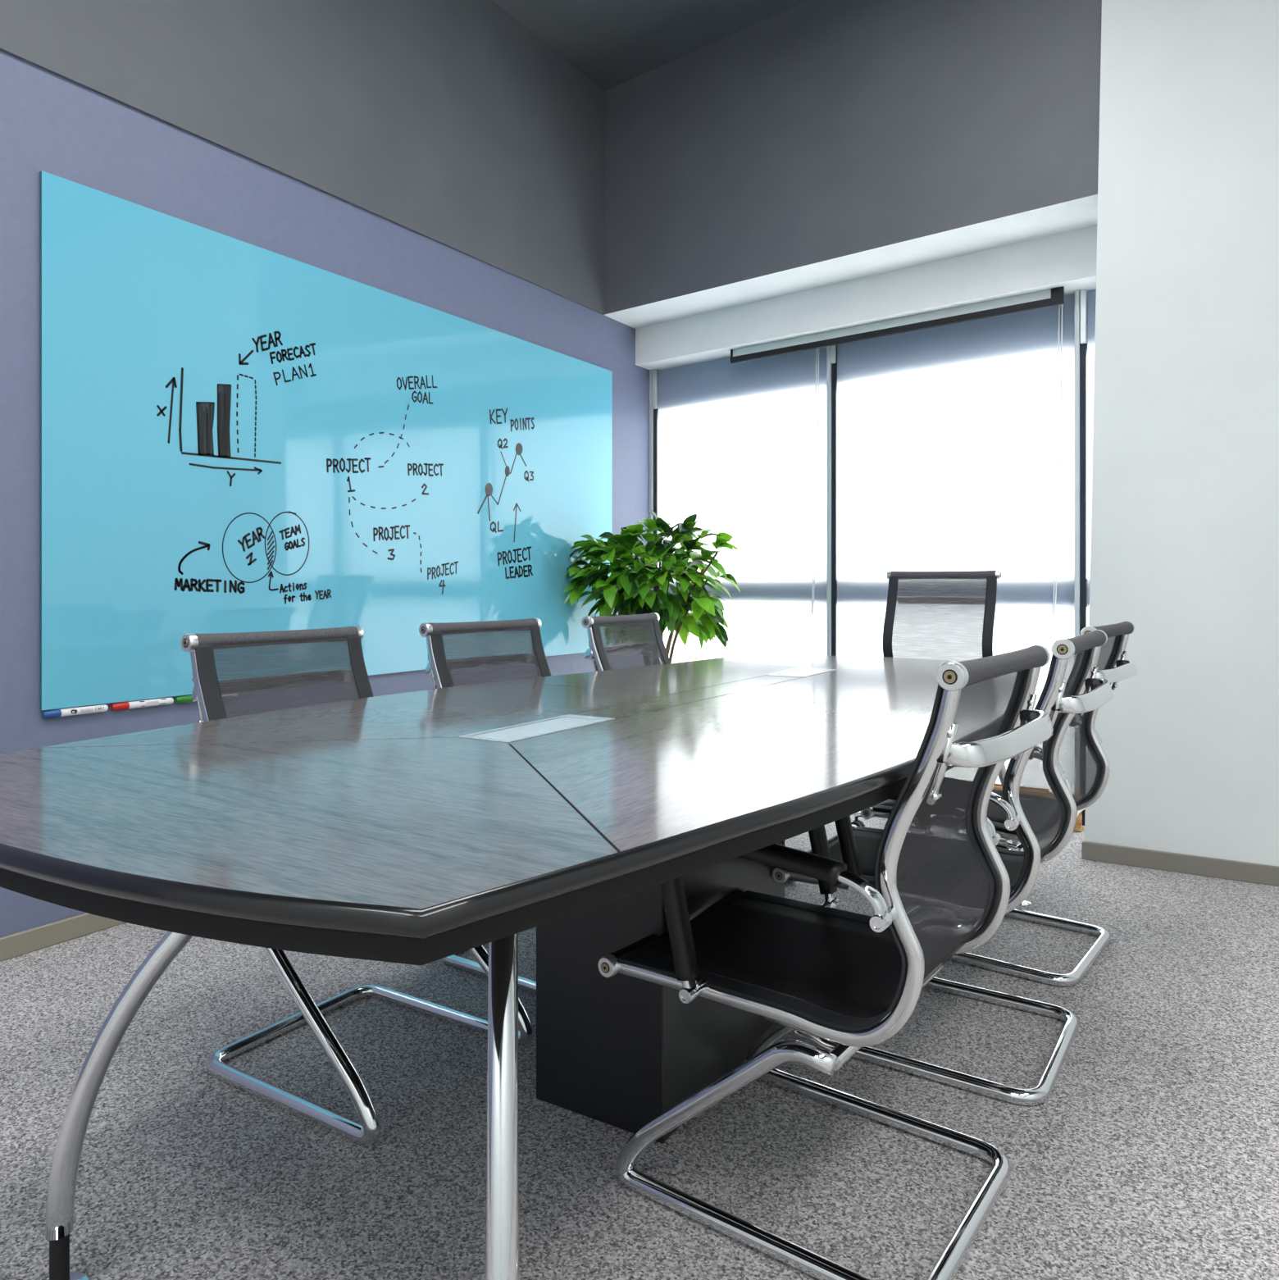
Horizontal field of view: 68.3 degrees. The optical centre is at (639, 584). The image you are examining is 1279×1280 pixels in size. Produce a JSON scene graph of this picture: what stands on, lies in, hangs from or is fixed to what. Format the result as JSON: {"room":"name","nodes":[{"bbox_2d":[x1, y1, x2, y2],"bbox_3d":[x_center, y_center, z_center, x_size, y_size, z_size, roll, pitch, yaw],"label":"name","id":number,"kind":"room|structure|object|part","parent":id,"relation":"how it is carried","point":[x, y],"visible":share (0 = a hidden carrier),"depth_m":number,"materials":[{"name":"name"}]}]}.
{"room":"conference room","nodes":[
{"label":"conference room","id":0,"kind":"room"},
{"bbox_2d":[0,0,649,937],"bbox_3d":[-1.694,-0.800,2.626,0.132,3.600,7.100,0,0,32],"label":"wall","id":1,"kind":"structure","parent":0,"point":[453,124],"depth_m":3.38,"materials":[{"name":"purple paint"}]},
{"bbox_2d":[0,912,125,961],"bbox_3d":[-1.695,0.969,2.508,0.014,0.062,6.700,0,0,32],"label":"baseboard","id":2,"kind":"structure","parent":1,"relation":"attached to","point":[17,944],"depth_m":2.61,"materials":[{"name":"beige wood"}]},
{"bbox_2d":[39,170,612,710],"bbox_3d":[-0.898,-0.396,3.803,0.013,1.481,2.853,0,0,32],"label":"whiteboard","id":3,"kind":"object","parent":1,"relation":"attached to","point":[236,435],"visible":1,"depth_m":3.20,"materials":[{"name":"teal glass"}]},
{"bbox_2d":[41,704,108,718],"bbox_3d":[-1.594,0.358,2.664,0.023,0.023,0.175,0,0,32],"label":"marker","id":4,"kind":"object","parent":3,"relation":"attached to","point":[103,708],"visible":1,"depth_m":2.65,"materials":[{"name":"white plastic"}]},
{"bbox_2d":[110,697,173,710],"bbox_3d":[-1.491,0.358,2.830,0.023,0.023,0.187,0,0,32],"label":"marker","id":5,"kind":"object","parent":3,"relation":"attached to","point":[142,703],"visible":1,"depth_m":2.82,"materials":[{"name":"white plastic"}]},
{"bbox_2d":[174,694,196,703],"bbox_3d":[-1.381,0.358,3.009,0.023,0.023,0.212,0,0,32],"label":"marker","id":6,"kind":"object","parent":3,"relation":"attached to","point":[186,699],"visible":0.32,"depth_m":2.94,"materials":[{"name":"green plastic"}]},
{"bbox_2d":[0,813,1278,1279],"bbox_3d":[0.520,1.050,1.324,5.300,0.100,7.200,0,0,32],"label":"floor","id":7,"kind":"structure","parent":0,"point":[1152,1153],"depth_m":1.73,"materials":[{"name":"grey carpet"}]},
{"bbox_2d":[180,625,533,1146],"bbox_3d":[-0.588,0.551,1.999,0.641,0.898,0.538,0,0,33],"label":"chair","id":8,"kind":"object","parent":7,"relation":"on","point":[240,673],"visible":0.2,"depth_m":2.04,"materials":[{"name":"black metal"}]},
{"bbox_3d":[-0.693,0.387,1.819,0.590,0.538,0.016,0,0,33],"label":"rail","id":9,"kind":"part","parent":8,"relation":"part of","materials":[{"name":"silver metal"}]},
{"bbox_2d":[419,618,551,994],"bbox_3d":[-0.222,0.551,2.544,0.641,0.898,0.538,0,0,36],"label":"chair","id":10,"kind":"object","parent":7,"relation":"on","point":[470,653],"visible":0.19,"depth_m":2.64,"materials":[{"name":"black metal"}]},
{"bbox_3d":[-0.336,0.387,2.369,0.590,0.538,0.016,0,0,36],"label":"rail","id":11,"kind":"part","parent":10,"relation":"part of","materials":[{"name":"silver metal"}]},
{"bbox_2d":[0,655,1031,1279],"bbox_3d":[0.124,0.624,2.073,1.269,0.751,2.775,0,0,32],"label":"conference table","id":12,"kind":"object","parent":7,"relation":"on","point":[421,827],"visible":0.76,"depth_m":1.21,"materials":[{"name":"black paint"}]},
{"bbox_3d":[-0.525,0.598,1.433,0.657,0.635,0.033,0,0,-19],"label":"leg","id":13,"kind":"part","parent":12,"relation":"part of","materials":[{"name":"silver metal"}]},
{"bbox_3d":[-0.439,0.252,1.214,1.063,0.003,0.704,0,0,32],"label":"panel","id":14,"kind":"part","parent":12,"relation":"part of","materials":[{"name":"grey wood"}]},
{"bbox_3d":[-0.444,0.252,1.829,0.540,0.003,1.155,0,0,32],"label":"panel","id":15,"kind":"part","parent":12,"relation":"part of","materials":[{"name":"grey wood"}]},
{"bbox_3d":[-0.158,0.598,1.097,0.033,0.635,0.477,0,0,-8],"label":"leg","id":16,"kind":"part","parent":12,"relation":"part of","materials":[{"name":"silver metal"}]},
{"bbox_3d":[-0.175,0.251,1.641,0.082,0.003,0.263,0,0,32],"label":"flap lid","id":17,"kind":"part","parent":12,"relation":"part of","materials":[{"name":"grey metal"}]},
{"bbox_3d":[0.023,0.252,1.966,0.105,0.003,0.431,0,0,32],"label":"panel","id":18,"kind":"part","parent":12,"relation":"part of","materials":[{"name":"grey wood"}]},
{"bbox_3d":[0.086,0.252,2.670,0.517,0.003,0.888,0,0,32],"label":"panel","id":19,"kind":"part","parent":12,"relation":"part of","materials":[{"name":"grey wood"}]},
{"bbox_3d":[0.136,0.252,1.470,0.599,0.003,1.160,0,0,32],"label":"panel","id":20,"kind":"part","parent":12,"relation":"part of","materials":[{"name":"grey wood"}]},
{"bbox_3d":[0.267,0.252,2.362,0.105,0.003,0.491,0,0,32],"label":"panel","id":21,"kind":"part","parent":12,"relation":"part of","materials":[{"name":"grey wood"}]},
{"bbox_3d":[0.462,0.251,2.676,0.082,0.003,0.212,0,0,32],"label":"flap lid","id":22,"kind":"part","parent":12,"relation":"part of","materials":[{"name":"grey metal"}]},
{"bbox_3d":[0.696,0.252,2.383,0.597,0.003,0.985,0,0,32],"label":"panel","id":23,"kind":"part","parent":12,"relation":"part of","materials":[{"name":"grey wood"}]},
{"bbox_3d":[0.708,0.252,3.011,0.980,0.003,0.548,0,0,32],"label":"panel","id":24,"kind":"part","parent":12,"relation":"part of","materials":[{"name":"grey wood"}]},
{"bbox_3d":[1.009,0.598,2.908,0.418,0.635,0.033,0,0,-17],"label":"leg","id":25,"kind":"part","parent":12,"relation":"part of","materials":[{"name":"silver metal"}]},
{"bbox_2d":[563,510,740,663],"bbox_3d":[0.066,0.316,4.647,0.864,1.367,0.547,0,0,7],"label":"potted plant","id":26,"kind":"object","parent":7,"relation":"on","point":[634,594],"visible":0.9,"depth_m":4.56,"materials":[{"name":"green plant"}]},
{"bbox_3d":[0.092,0.238,4.674,0.582,0.807,0.219,0,0,1],"label":"stem","id":27,"kind":"part","parent":26,"relation":"part of","materials":[{"name":"green plant"}]},
{"bbox_2d":[581,612,796,883],"bbox_3d":[0.179,0.551,3.100,0.641,0.898,0.538,0,0,31],"label":"chair","id":28,"kind":"object","parent":7,"relation":"on","point":[635,640],"visible":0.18,"depth_m":3.18,"materials":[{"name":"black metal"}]},
{"bbox_3d":[0.081,0.387,2.916,0.590,0.538,0.016,0,0,31],"label":"rail","id":29,"kind":"part","parent":28,"relation":"part of","materials":[{"name":"silver metal"}]},
{"bbox_2d":[598,644,1053,1279],"bbox_3d":[0.322,0.551,1.581,0.641,0.898,0.538,0,0,37],"label":"chair","id":30,"kind":"object","parent":7,"relation":"on","point":[826,973],"visible":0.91,"depth_m":1.47,"materials":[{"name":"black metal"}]},
{"bbox_3d":[0.280,0.611,1.612,0.471,0.040,0.356,0,0,37],"label":"seat","id":31,"kind":"part","parent":30,"relation":"part of","materials":[{"name":"black fabric"}]},
{"bbox_3d":[0.196,0.510,1.377,0.363,0.259,0.055,0,0,37],"label":"armrest","id":32,"kind":"part","parent":30,"relation":"part of","materials":[{"name":"silver metal"}]},
{"bbox_3d":[0.191,0.387,1.420,0.590,0.538,0.016,0,0,37],"label":"rail","id":33,"kind":"part","parent":30,"relation":"part of","materials":[{"name":"silver metal"}]},
{"bbox_3d":[0.481,0.510,1.762,0.363,0.259,0.055,0,0,37],"label":"armrest","id":34,"kind":"part","parent":30,"relation":"part of","materials":[{"name":"silver metal"}]},
{"bbox_3d":[0.439,0.387,1.754,0.590,0.538,0.016,0,0,37],"label":"rail","id":35,"kind":"part","parent":30,"relation":"part of","materials":[{"name":"silver metal"}]},
{"bbox_2d":[851,569,1002,826],"bbox_3d":[1.087,0.471,3.658,0.545,1.058,0.641,0,0,32],"label":"swivel chair","id":36,"kind":"object","parent":7,"relation":"on","point":[949,616],"visible":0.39,"depth_m":3.82,"materials":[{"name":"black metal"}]},
{"bbox_3d":[1.277,0.227,3.530,0.016,0.538,0.590,0,0,32],"label":"rail","id":37,"kind":"part","parent":36,"relation":"part of","materials":[{"name":"silver metal"}]},
{"bbox_2d":[772,629,1113,1105],"bbox_3d":[0.686,0.551,2.099,0.641,0.898,0.538,0,0,34],"label":"chair","id":38,"kind":"object","parent":7,"relation":"on","point":[1037,802],"visible":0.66,"depth_m":1.97,"materials":[{"name":"silver metal"}]},
{"bbox_3d":[0.643,0.611,2.128,0.471,0.040,0.356,0,0,34],"label":"seat","id":39,"kind":"part","parent":38,"relation":"part of","materials":[{"name":"black fabric"}]},
{"bbox_3d":[0.564,0.387,1.931,0.590,0.538,0.016,0,0,34],"label":"rail","id":40,"kind":"part","parent":38,"relation":"part of","materials":[{"name":"silver metal"}]},
{"bbox_3d":[0.571,0.510,1.888,0.363,0.259,0.055,0,0,34],"label":"armrest","id":41,"kind":"part","parent":38,"relation":"part of","materials":[{"name":"silver metal"}]},
{"bbox_3d":[0.836,0.510,2.287,0.363,0.259,0.055,0,0,34],"label":"armrest","id":42,"kind":"part","parent":38,"relation":"part of","materials":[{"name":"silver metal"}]},
{"bbox_3d":[0.794,0.387,2.277,0.590,0.538,0.016,0,0,34],"label":"rail","id":43,"kind":"part","parent":38,"relation":"part of","materials":[{"name":"silver metal"}]},
{"bbox_2d":[860,620,1138,986],"bbox_3d":[1.015,0.551,2.638,0.641,0.898,0.538,0,0,38],"label":"chair","id":44,"kind":"object","parent":7,"relation":"on","point":[1082,758],"visible":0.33,"depth_m":2.57,"materials":[{"name":"silver metal"}]},
{"bbox_3d":[0.975,0.611,2.670,0.471,0.040,0.356,0,0,38],"label":"seat","id":45,"kind":"part","parent":44,"relation":"part of","materials":[{"name":"black fabric"}]},
{"bbox_3d":[0.880,0.387,2.479,0.590,0.538,0.016,0,0,38],"label":"rail","id":46,"kind":"part","parent":44,"relation":"part of","materials":[{"name":"silver metal"}]},
{"bbox_3d":[1.179,0.510,2.814,0.363,0.259,0.055,0,0,38],"label":"armrest","id":47,"kind":"part","parent":44,"relation":"part of","materials":[{"name":"silver metal"}]},
{"bbox_3d":[1.137,0.387,2.807,0.590,0.538,0.016,0,0,38],"label":"rail","id":48,"kind":"part","parent":44,"relation":"part of","materials":[{"name":"silver metal"}]},
{"bbox_2d":[993,783,1083,832],"bbox_3d":[1.431,0.924,4.049,0.860,0.152,0.082,0,0,32],"label":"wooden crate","id":49,"kind":"object","parent":7,"relation":"on","point":[1078,826],"visible":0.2,"depth_m":3.81,"materials":[{"name":"brown wood"}]},
{"bbox_2d":[492,0,807,91],"bbox_3d":[0.520,-2.650,1.324,5.300,0.100,7.200,0,0,32],"label":"ceiling","id":50,"kind":"structure","parent":0,"point":[612,43],"depth_m":4.38,"materials":[{"name":"grey paint"}]},
{"bbox_2d":[604,0,1102,328],"bbox_3d":[0.981,-2.011,4.580,2.553,1.177,0.891,0,0,40],"label":"wall","id":51,"kind":"structure","parent":0,"point":[811,144],"depth_m":4.09,"materials":[{"name":"grey paint"}]},
{"bbox_2d":[635,224,1097,370],"bbox_3d":[0.966,-1.323,4.566,2.448,0.200,0.218,0,0,40],"label":"window valance","id":52,"kind":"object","parent":51,"relation":"attached to","point":[1068,259],"depth_m":4.31,"materials":[{"name":"white paint"}]},
{"bbox_2d":[730,286,1064,363],"bbox_3d":[1.109,-1.189,4.388,1.643,0.068,0.020,0,0,40],"label":"projector screen","id":53,"kind":"object","parent":51,"relation":"attached to","point":[1055,296],"visible":1,"depth_m":4.29,"materials":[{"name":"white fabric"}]},
{"bbox_2d":[1084,0,1278,866],"bbox_3d":[2.791,-0.800,2.839,2.617,3.600,0.200,0,0,32],"label":"wall column","id":54,"kind":"structure","parent":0,"point":[1185,538],"depth_m":3.26,"materials":[{"name":"grey paint"}]},
{"bbox_2d":[1081,841,1278,886],"bbox_3d":[2.732,0.968,2.750,2.624,0.064,0.014,0,0,32],"label":"baseboard","id":55,"kind":"structure","parent":54,"relation":"attached to","point":[1245,872],"depth_m":3.26,"materials":[{"name":"grey wood"}]},
{"bbox_3d":[2.040,-0.800,3.954,5.064,3.600,0.967,0,0,32],"label":"wall","id":56,"kind":"structure","parent":0,"visible":0},
{"bbox_2d":[649,369,658,590],"bbox_3d":[0.522,-0.112,5.056,1.131,2.223,0.119,0,0,40],"label":"window frame","id":57,"kind":"structure","parent":56,"relation":"in","point":[653,413],"depth_m":5.36,"materials":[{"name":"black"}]},
{"bbox_3d":[0.528,-0.112,5.064,1.131,2.223,0.099,0,0,40],"label":"frame","id":58,"kind":"part","parent":57,"relation":"part of","materials":[{"name":"black"}]},
{"bbox_2d":[652,346,826,663],"bbox_3d":[0.507,-0.120,5.020,1.104,2.203,0.036,0,0,40],"label":"roller blind","id":59,"kind":"object","parent":56,"relation":"attached to","point":[742,445],"visible":0.68,"depth_m":4.95,"materials":[{"name":"fabric"}]},
{"bbox_3d":[0.876,-0.525,4.702,0.042,1.350,0.012,0,0,32],"label":"pull chain","id":60,"kind":"part","parent":59,"relation":"part of","materials":[{"name":"white plastic"}]},
{"bbox_2d":[826,344,837,655],"bbox_3d":[1.399,-0.112,4.332,1.152,2.223,0.119,0,0,40],"label":"window frame","id":61,"kind":"structure","parent":56,"relation":"in","point":[831,369],"depth_m":4.64,"materials":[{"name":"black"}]},
{"bbox_3d":[1.405,-0.112,4.339,1.152,2.223,0.099,0,0,40],"label":"frame","id":62,"kind":"part","parent":61,"relation":"part of","materials":[{"name":"black metal"}]},
{"bbox_2d":[830,293,1075,783],"bbox_3d":[1.384,-0.120,4.296,1.128,2.203,0.036,0,0,40],"label":"roller blind","id":63,"kind":"object","parent":56,"relation":"attached to","point":[956,441],"visible":0.56,"depth_m":4.24,"materials":[{"name":"fabric"}]},
{"bbox_3d":[1.762,-0.525,3.970,0.042,1.350,0.012,0,0,32],"label":"pull chain","id":64,"kind":"part","parent":63,"relation":"part of","materials":[{"name":"white plastic"}]},
{"bbox_2d":[1075,290,1087,825],"bbox_3d":[2.108,-0.112,3.746,0.695,2.223,0.119,0,0,40],"label":"window frame","id":65,"kind":"structure","parent":56,"relation":"in","point":[1081,350],"depth_m":3.91,"materials":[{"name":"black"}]},
{"bbox_3d":[2.114,-0.112,3.753,0.695,2.223,0.099,0,0,40],"label":"frame","id":66,"kind":"part","parent":65,"relation":"part of","materials":[{"name":"black"}]},
{"bbox_2d":[1079,289,1096,626],"bbox_3d":[2.092,-0.120,3.711,0.665,2.203,0.036,0,0,40],"label":"roller blind","id":67,"kind":"object","parent":65,"relation":"attached to","point":[1087,298],"visible":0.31,"depth_m":3.90,"materials":[{"name":"fabric"}]}
]}

